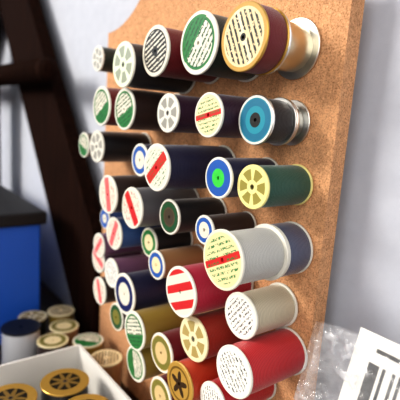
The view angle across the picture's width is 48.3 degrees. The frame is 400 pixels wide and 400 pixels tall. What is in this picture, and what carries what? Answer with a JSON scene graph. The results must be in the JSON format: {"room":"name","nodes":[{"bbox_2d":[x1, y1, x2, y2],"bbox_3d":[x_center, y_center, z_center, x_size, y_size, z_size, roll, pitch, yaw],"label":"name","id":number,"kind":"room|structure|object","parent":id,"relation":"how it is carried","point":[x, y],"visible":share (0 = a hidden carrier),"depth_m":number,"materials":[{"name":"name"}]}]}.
{"room":"sewing room","nodes":[
{"label":"sewing room","id":0,"kind":"room"},
{"bbox_2d":[0,0,399,399],"bbox_3d":[-0.534,-0.528,1.137,0.100,2.500,6.000,-4,13,-37],"label":"wall","id":1,"kind":"structure","parent":0,"point":[364,283],"depth_m":0.29,"materials":[{"name":"paint"}]},
{"bbox_3d":[-2.009,0.844,0.303,3.600,0.100,6.000,-4,13,-37],"label":"floor","id":2,"kind":"structure","parent":0,"visible":0},
{"bbox_2d":[0,280,137,399],"bbox_3d":[-0.418,0.544,0.381,0.746,0.680,1.600,-4,13,-37],"label":"wooden table","id":3,"kind":"object","parent":2,"relation":"on","point":[48,299],"visible":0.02,"depth_m":0.68,"materials":[{"name":"brown wood"}]},
{"bbox_2d":[0,318,40,363],"bbox_3d":[-0.199,0.165,0.496,0.042,0.052,0.042,5,10,7],"label":"thread spool","id":4,"kind":"object","parent":3,"relation":"on","point":[19,337],"visible":0.66,"depth_m":0.48,"materials":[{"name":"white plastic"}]},
{"bbox_2d":[0,185,46,344],"bbox_3d":[-0.435,0.066,0.618,0.312,0.171,0.392,-4,13,-37],"label":"storage bin","id":5,"kind":"object","parent":3,"relation":"on","point":[21,220],"visible":0.81,"depth_m":0.55,"materials":[{"name":"blue plastic"}]},
{"bbox_2d":[18,310,46,336],"bbox_3d":[-0.201,0.161,0.537,0.033,0.045,0.033,-2,12,-30],"label":"thread spool","id":6,"kind":"object","parent":3,"relation":"on","point":[40,316],"visible":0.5,"depth_m":0.53,"materials":[{"name":"beige plastic"}]},
{"bbox_2d":[0,0,101,333],"bbox_3d":[-0.385,-0.250,0.813,0.057,0.730,0.897,-4,13,-37],"label":"wooden easel","id":7,"kind":"object","parent":3,"relation":"on","point":[70,193],"visible":0.91,"depth_m":0.59,"materials":[{"name":"brown wood"}]},
{"bbox_2d":[36,333,68,354],"bbox_3d":[-0.160,0.173,0.485,0.033,0.045,0.033,-5,13,-40],"label":"thread spool","id":8,"kind":"object","parent":3,"relation":"on","point":[46,343],"visible":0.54,"depth_m":0.48,"materials":[{"name":"beige plastic"}]},
{"bbox_2d":[47,305,74,333],"bbox_3d":[-0.174,0.159,0.557,0.033,0.045,0.033,-2,12,-30],"label":"thread spool","id":9,"kind":"object","parent":3,"relation":"on","point":[59,312],"visible":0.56,"depth_m":0.55,"materials":[{"name":"beige paper"}]},
{"bbox_2d":[49,319,78,346],"bbox_3d":[-0.159,0.167,0.519,0.033,0.045,0.033,12,13,37],"label":"thread spool","id":10,"kind":"object","parent":3,"relation":"on","point":[68,327],"visible":0.48,"depth_m":0.51,"materials":[{"name":"beige plastic"}]},
{"bbox_2d":[0,344,130,399],"bbox_3d":[-0.153,0.201,0.301,0.240,0.058,0.215,-4,13,-37],"label":"cardboard box","id":11,"kind":"object","parent":3,"relation":"on","point":[30,371],"visible":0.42,"depth_m":0.42,"materials":[{"name":"white cardboard"}]},
{"bbox_2d":[0,383,37,399],"bbox_3d":[-0.155,0.187,0.365,0.041,0.056,0.041,13,14,42],"label":"thread spool","id":12,"kind":"object","parent":11,"relation":"in","point":[15,391],"visible":1,"depth_m":0.37,"materials":[{"name":"brown plastic"}]},
{"bbox_2d":[40,368,88,399],"bbox_3d":[-0.119,0.185,0.392,0.041,0.056,0.041,-3,13,-35],"label":"thread spool","id":13,"kind":"object","parent":11,"relation":"in","point":[66,383],"visible":0.99,"depth_m":0.38,"materials":[{"name":"brown plastic"}]},
{"bbox_2d":[69,394,107,399],"bbox_3d":[-0.092,0.193,0.357,0.041,0.056,0.041,9,11,25],"label":"thread spool","id":14,"kind":"object","parent":11,"relation":"in","point":[83,396],"visible":1,"depth_m":0.37,"materials":[{"name":"brown plastic"}]},
{"bbox_2d":[73,333,103,354],"bbox_3d":[-0.123,0.175,0.491,0.033,0.045,0.033,6,10,9],"label":"thread spool","id":15,"kind":"object","parent":3,"relation":"on","point":[91,342],"visible":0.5,"depth_m":0.48,"materials":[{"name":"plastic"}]},
{"bbox_2d":[91,349,121,387],"bbox_3d":[-0.097,0.182,0.458,0.033,0.045,0.033,2,10,-9],"label":"thread spool","id":16,"kind":"object","parent":3,"relation":"on","point":[109,360],"visible":0.5,"depth_m":0.45,"materials":[{"name":"brown fabric"}]},
{"bbox_2d":[99,0,364,399],"bbox_3d":[-0.032,-0.036,0.363,0.068,0.517,0.298,-4,13,-37],"label":"rack","id":17,"kind":"object","parent":3,"relation":"on","point":[327,89],"visible":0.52,"depth_m":0.28,"materials":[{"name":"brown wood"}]},
{"bbox_2d":[79,132,92,157],"bbox_3d":[-0.094,-0.054,0.442,0.044,0.024,0.024,-4,13,-37],"label":"thread spool","id":18,"kind":"object","parent":17,"relation":"on","point":[84,140],"visible":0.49,"depth_m":0.43,"materials":[{"name":"white paper"}]},
{"bbox_2d":[92,46,115,72],"bbox_3d":[-0.078,-0.130,0.417,0.039,0.023,0.023,-4,13,-37],"label":"thread spool","id":19,"kind":"object","parent":17,"relation":"on","point":[103,57],"visible":0.48,"depth_m":0.40,"materials":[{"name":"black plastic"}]},
{"bbox_2d":[93,276,115,304],"bbox_3d":[-0.074,0.082,0.424,0.048,0.026,0.026,-4,13,-37],"label":"thread spool","id":20,"kind":"object","parent":17,"relation":"on","point":[103,293],"visible":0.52,"depth_m":0.41,"materials":[{"name":"white plastic"}]},
{"bbox_2d":[93,86,120,125],"bbox_3d":[-0.061,-0.080,0.388,0.054,0.032,0.032,-4,13,-37],"label":"thread spool","id":21,"kind":"object","parent":17,"relation":"on","point":[104,100],"visible":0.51,"depth_m":0.37,"materials":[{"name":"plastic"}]},
{"bbox_2d":[100,209,122,228],"bbox_3d":[-0.073,0.016,0.424,0.039,0.019,0.019,-4,13,-37],"label":"thread spool","id":22,"kind":"object","parent":17,"relation":"on","point":[104,217],"visible":0.33,"depth_m":0.41,"materials":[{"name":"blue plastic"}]},
{"bbox_2d":[92,249,142,272],"bbox_3d":[-0.080,0.055,0.435,0.042,0.026,0.026,-4,13,-37],"label":"thread spool","id":23,"kind":"object","parent":17,"relation":"on","point":[99,263],"visible":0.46,"depth_m":0.42,"materials":[{"name":"white plastic"}]},
{"bbox_2d":[110,303,125,330],"bbox_3d":[-0.057,0.102,0.407,0.044,0.025,0.025,-4,13,-37],"label":"thread spool","id":24,"kind":"object","parent":17,"relation":"on","point":[117,317],"visible":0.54,"depth_m":0.39,"materials":[{"name":"paper"}]},
{"bbox_2d":[93,233,142,257],"bbox_3d":[-0.072,0.040,0.417,0.049,0.022,0.022,-4,13,-37],"label":"thread spool","id":25,"kind":"object","parent":17,"relation":"on","point":[102,248],"visible":0.52,"depth_m":0.40,"materials":[{"name":"white plastic"}]},
{"bbox_2d":[90,130,151,162],"bbox_3d":[-0.072,-0.049,0.409,0.049,0.028,0.028,-4,13,-37],"label":"thread spool","id":26,"kind":"object","parent":17,"relation":"on","point":[105,146],"visible":0.67,"depth_m":0.40,"materials":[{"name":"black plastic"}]},
{"bbox_2d":[99,175,149,213],"bbox_3d":[-0.051,-0.006,0.378,0.059,0.031,0.031,-4,13,-37],"label":"thread spool","id":27,"kind":"object","parent":17,"relation":"on","point":[112,189],"visible":0.49,"depth_m":0.36,"materials":[{"name":"white plastic"}]},
{"bbox_2d":[105,253,148,287],"bbox_3d":[-0.062,0.064,0.410,0.044,0.027,0.027,-4,13,-37],"label":"thread spool","id":28,"kind":"object","parent":17,"relation":"on","point":[114,267],"visible":0.65,"depth_m":0.40,"materials":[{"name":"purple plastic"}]},
{"bbox_2d":[106,217,161,249],"bbox_3d":[-0.052,0.027,0.388,0.051,0.028,0.028,-4,13,-37],"label":"thread spool","id":29,"kind":"object","parent":17,"relation":"on","point":[119,234],"visible":0.56,"depth_m":0.37,"materials":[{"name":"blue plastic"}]},
{"bbox_2d":[115,269,168,314],"bbox_3d":[-0.043,0.076,0.381,0.050,0.034,0.034,-4,13,-37],"label":"thread spool","id":30,"kind":"object","parent":17,"relation":"on","point":[137,290],"visible":0.67,"depth_m":0.36,"materials":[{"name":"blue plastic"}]},
{"bbox_2d":[132,143,152,176],"bbox_3d":[-0.029,-0.032,0.359,0.044,0.026,0.026,-4,13,-37],"label":"thread spool","id":31,"kind":"object","parent":17,"relation":"on","point":[140,150],"visible":0.35,"depth_m":0.35,"materials":[{"name":"white paper"}]},
{"bbox_2d":[127,346,162,381],"bbox_3d":[-0.033,0.131,0.374,0.049,0.029,0.029,-4,13,-37],"label":"thread spool","id":32,"kind":"object","parent":17,"relation":"on","point":[141,365],"visible":0.44,"depth_m":0.35,"materials":[{"name":"white plastic"}]},
{"bbox_2d":[115,88,180,132],"bbox_3d":[-0.040,-0.073,0.364,0.050,0.033,0.033,-4,13,-37],"label":"thread spool","id":33,"kind":"object","parent":17,"relation":"on","point":[135,109],"visible":0.62,"depth_m":0.35,"materials":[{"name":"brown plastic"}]},
{"bbox_2d":[113,41,195,93],"bbox_3d":[-0.035,-0.102,0.349,0.057,0.033,0.033,-4,13,-37],"label":"thread spool","id":34,"kind":"object","parent":17,"relation":"on","point":[129,70],"visible":0.7,"depth_m":0.33,"materials":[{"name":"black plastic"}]},
{"bbox_2d":[122,187,199,228],"bbox_3d":[-0.030,0.005,0.356,0.054,0.032,0.032,-4,13,-37],"label":"thread spool","id":35,"kind":"object","parent":17,"relation":"on","point":[141,206],"visible":0.63,"depth_m":0.34,"materials":[{"name":"grey fabric"}]},
{"bbox_2d":[150,373,174,399],"bbox_3d":[-0.011,0.146,0.349,0.047,0.028,0.028,-4,13,-37],"label":"thread spool","id":36,"kind":"object","parent":17,"relation":"on","point":[159,388],"visible":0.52,"depth_m":0.34,"materials":[{"name":"beige paper"}]},
{"bbox_2d":[125,303,200,350],"bbox_3d":[-0.030,0.100,0.363,0.055,0.031,0.031,-4,13,-37],"label":"thread spool","id":37,"kind":"object","parent":17,"relation":"on","point":[141,325],"visible":0.62,"depth_m":0.35,"materials":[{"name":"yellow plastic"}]},
{"bbox_2d":[141,227,192,256],"bbox_3d":[-0.027,0.033,0.369,0.036,0.024,0.024,-4,13,-37],"label":"thread spool","id":38,"kind":"object","parent":17,"relation":"on","point":[156,238],"visible":0.77,"depth_m":0.36,"materials":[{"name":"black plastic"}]},
{"bbox_2d":[151,327,187,372],"bbox_3d":[-0.009,0.111,0.342,0.049,0.029,0.029,-4,13,-37],"label":"thread spool","id":39,"kind":"object","parent":17,"relation":"on","point":[166,347],"visible":0.54,"depth_m":0.32,"materials":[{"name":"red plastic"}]},
{"bbox_2d":[148,244,203,279],"bbox_3d":[-0.017,0.049,0.353,0.041,0.023,0.023,-4,13,-37],"label":"thread spool","id":40,"kind":"object","parent":17,"relation":"on","point":[161,262],"visible":0.78,"depth_m":0.34,"materials":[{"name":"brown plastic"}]},
{"bbox_2d":[157,93,200,132],"bbox_3d":[-0.005,-0.062,0.325,0.044,0.027,0.027,-4,13,-37],"label":"thread spool","id":41,"kind":"object","parent":17,"relation":"on","point":[175,113],"visible":0.59,"depth_m":0.31,"materials":[{"name":"black fabric"}]},
{"bbox_2d":[143,25,219,83],"bbox_3d":[-0.011,-0.104,0.324,0.050,0.035,0.035,-4,13,-37],"label":"thread spool","id":42,"kind":"object","parent":17,"relation":"on","point":[162,45],"visible":0.62,"depth_m":0.31,"materials":[{"name":"red fabric"}]},
{"bbox_2d":[144,143,235,190],"bbox_3d":[-0.006,-0.023,0.318,0.059,0.032,0.032,-4,13,-37],"label":"thread spool","id":43,"kind":"object","parent":17,"relation":"on","point":[166,167],"visible":0.76,"depth_m":0.30,"materials":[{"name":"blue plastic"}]},
{"bbox_2d":[167,356,218,399],"bbox_3d":[0.006,0.124,0.320,0.053,0.030,0.030,-4,13,-37],"label":"thread spool","id":44,"kind":"object","parent":17,"relation":"on","point":[185,377],"visible":0.52,"depth_m":0.30,"materials":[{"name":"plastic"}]},
{"bbox_2d":[160,197,226,234],"bbox_3d":[-0.005,0.011,0.331,0.044,0.026,0.026,-4,13,-37],"label":"thread spool","id":45,"kind":"object","parent":17,"relation":"on","point":[176,215],"visible":0.77,"depth_m":0.32,"materials":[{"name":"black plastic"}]},
{"bbox_2d":[166,262,253,317],"bbox_3d":[0.007,0.060,0.314,0.052,0.035,0.035,-4,13,-37],"label":"thread spool","id":46,"kind":"object","parent":17,"relation":"on","point":[190,290],"visible":0.6,"depth_m":0.30,"materials":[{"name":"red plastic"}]},
{"bbox_2d":[180,307,254,361],"bbox_3d":[0.013,0.093,0.316,0.044,0.031,0.031,-4,13,-37],"label":"thread spool","id":47,"kind":"object","parent":17,"relation":"on","point":[202,335],"visible":0.62,"depth_m":0.30,"materials":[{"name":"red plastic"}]},
{"bbox_2d":[181,10,258,81],"bbox_3d":[0.016,-0.100,0.294,0.044,0.039,0.039,-4,13,-37],"label":"thread spool","id":48,"kind":"object","parent":17,"relation":"on","point":[201,48],"visible":0.63,"depth_m":0.28,"materials":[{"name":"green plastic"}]},
{"bbox_2d":[195,92,248,137],"bbox_3d":[0.022,-0.054,0.290,0.044,0.028,0.028,-4,13,-37],"label":"thread spool","id":49,"kind":"object","parent":17,"relation":"on","point":[216,115],"visible":0.56,"depth_m":0.28,"materials":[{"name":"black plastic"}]},
{"bbox_2d":[195,211,256,244],"bbox_3d":[0.018,0.019,0.306,0.039,0.020,0.020,-4,13,-37],"label":"thread spool","id":50,"kind":"object","parent":17,"relation":"on","point":[205,224],"visible":0.67,"depth_m":0.30,"materials":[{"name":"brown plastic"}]},
{"bbox_2d":[200,377,275,399],"bbox_3d":[0.026,0.128,0.300,0.046,0.026,0.026,-4,13,-37],"label":"thread spool","id":51,"kind":"object","parent":17,"relation":"on","point":[213,389],"visible":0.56,"depth_m":0.29,"materials":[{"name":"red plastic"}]},
{"bbox_2d":[205,157,277,198],"bbox_3d":[0.028,-0.015,0.287,0.043,0.026,0.026,-4,13,-37],"label":"thread spool","id":52,"kind":"object","parent":17,"relation":"on","point":[222,174],"visible":0.7,"depth_m":0.27,"materials":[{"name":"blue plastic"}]},
{"bbox_2d":[203,224,288,290],"bbox_3d":[0.027,0.033,0.261,0.037,0.035,0.035,-4,13,-37],"label":"thread spool","id":53,"kind":"object","parent":17,"relation":"on","point":[232,259],"visible":1,"depth_m":0.25,"materials":[{"name":"white fabric"}]},
{"bbox_2d":[221,1,289,75],"bbox_3d":[0.031,-0.091,0.252,0.018,0.038,0.038,-4,13,-37],"label":"thread spool","id":54,"kind":"object","parent":17,"relation":"on","point":[255,36],"visible":1,"depth_m":0.24,"materials":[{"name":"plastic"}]},
{"bbox_2d":[225,282,297,339],"bbox_3d":[0.039,0.070,0.285,0.037,0.029,0.029,-4,13,-37],"label":"thread spool","id":55,"kind":"object","parent":17,"relation":"on","point":[248,314],"visible":1,"depth_m":0.28,"materials":[{"name":"beige fabric"}]},
{"bbox_2d":[216,327,307,398],"bbox_3d":[0.039,0.100,0.278,0.049,0.031,0.031,-4,13,-37],"label":"thread spool","id":56,"kind":"object","parent":17,"relation":"on","point":[245,368],"visible":1,"depth_m":0.27,"materials":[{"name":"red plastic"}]},
{"bbox_2d":[239,95,296,145],"bbox_3d":[0.040,-0.047,0.266,0.021,0.029,0.029,-4,13,-37],"label":"thread spool","id":57,"kind":"object","parent":17,"relation":"on","point":[262,119],"visible":1,"depth_m":0.26,"materials":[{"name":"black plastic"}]},
{"bbox_2d":[237,164,312,208],"bbox_3d":[0.045,-0.009,0.268,0.039,0.026,0.026,-4,13,-37],"label":"thread spool","id":58,"kind":"object","parent":17,"relation":"on","point":[258,186],"visible":1,"depth_m":0.26,"materials":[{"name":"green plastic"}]},
{"bbox_2d":[271,221,312,276],"bbox_3d":[0.051,0.031,0.279,0.022,0.034,0.034,-4,13,-37],"label":"thread spool","id":59,"kind":"object","parent":17,"relation":"on","point":[299,242],"visible":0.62,"depth_m":0.27,"materials":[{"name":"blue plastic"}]},
{"bbox_2d":[267,15,320,79],"bbox_3d":[0.049,-0.092,0.266,0.027,0.036,0.036,-4,13,-37],"label":"thread spool","id":60,"kind":"object","parent":17,"relation":"on","point":[303,51],"visible":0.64,"depth_m":0.26,"materials":[{"name":"silver metal"}]},
{"bbox_2d":[284,99,310,145],"bbox_3d":[0.054,-0.048,0.276,0.012,0.028,0.028,-4,13,-37],"label":"thread spool","id":61,"kind":"object","parent":17,"relation":"on","point":[303,115],"visible":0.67,"depth_m":0.27,"materials":[{"name":"silver metal"}]},
{"bbox_2d":[296,327,399,399],"bbox_3d":[0.098,0.156,0.202,0.046,0.191,0.158,-4,13,-37],"label":"label","id":62,"kind":"object","parent":3,"relation":"on","point":[373,372],"visible":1,"depth_m":0.23,"materials":[{"name":"paper"}]}
]}

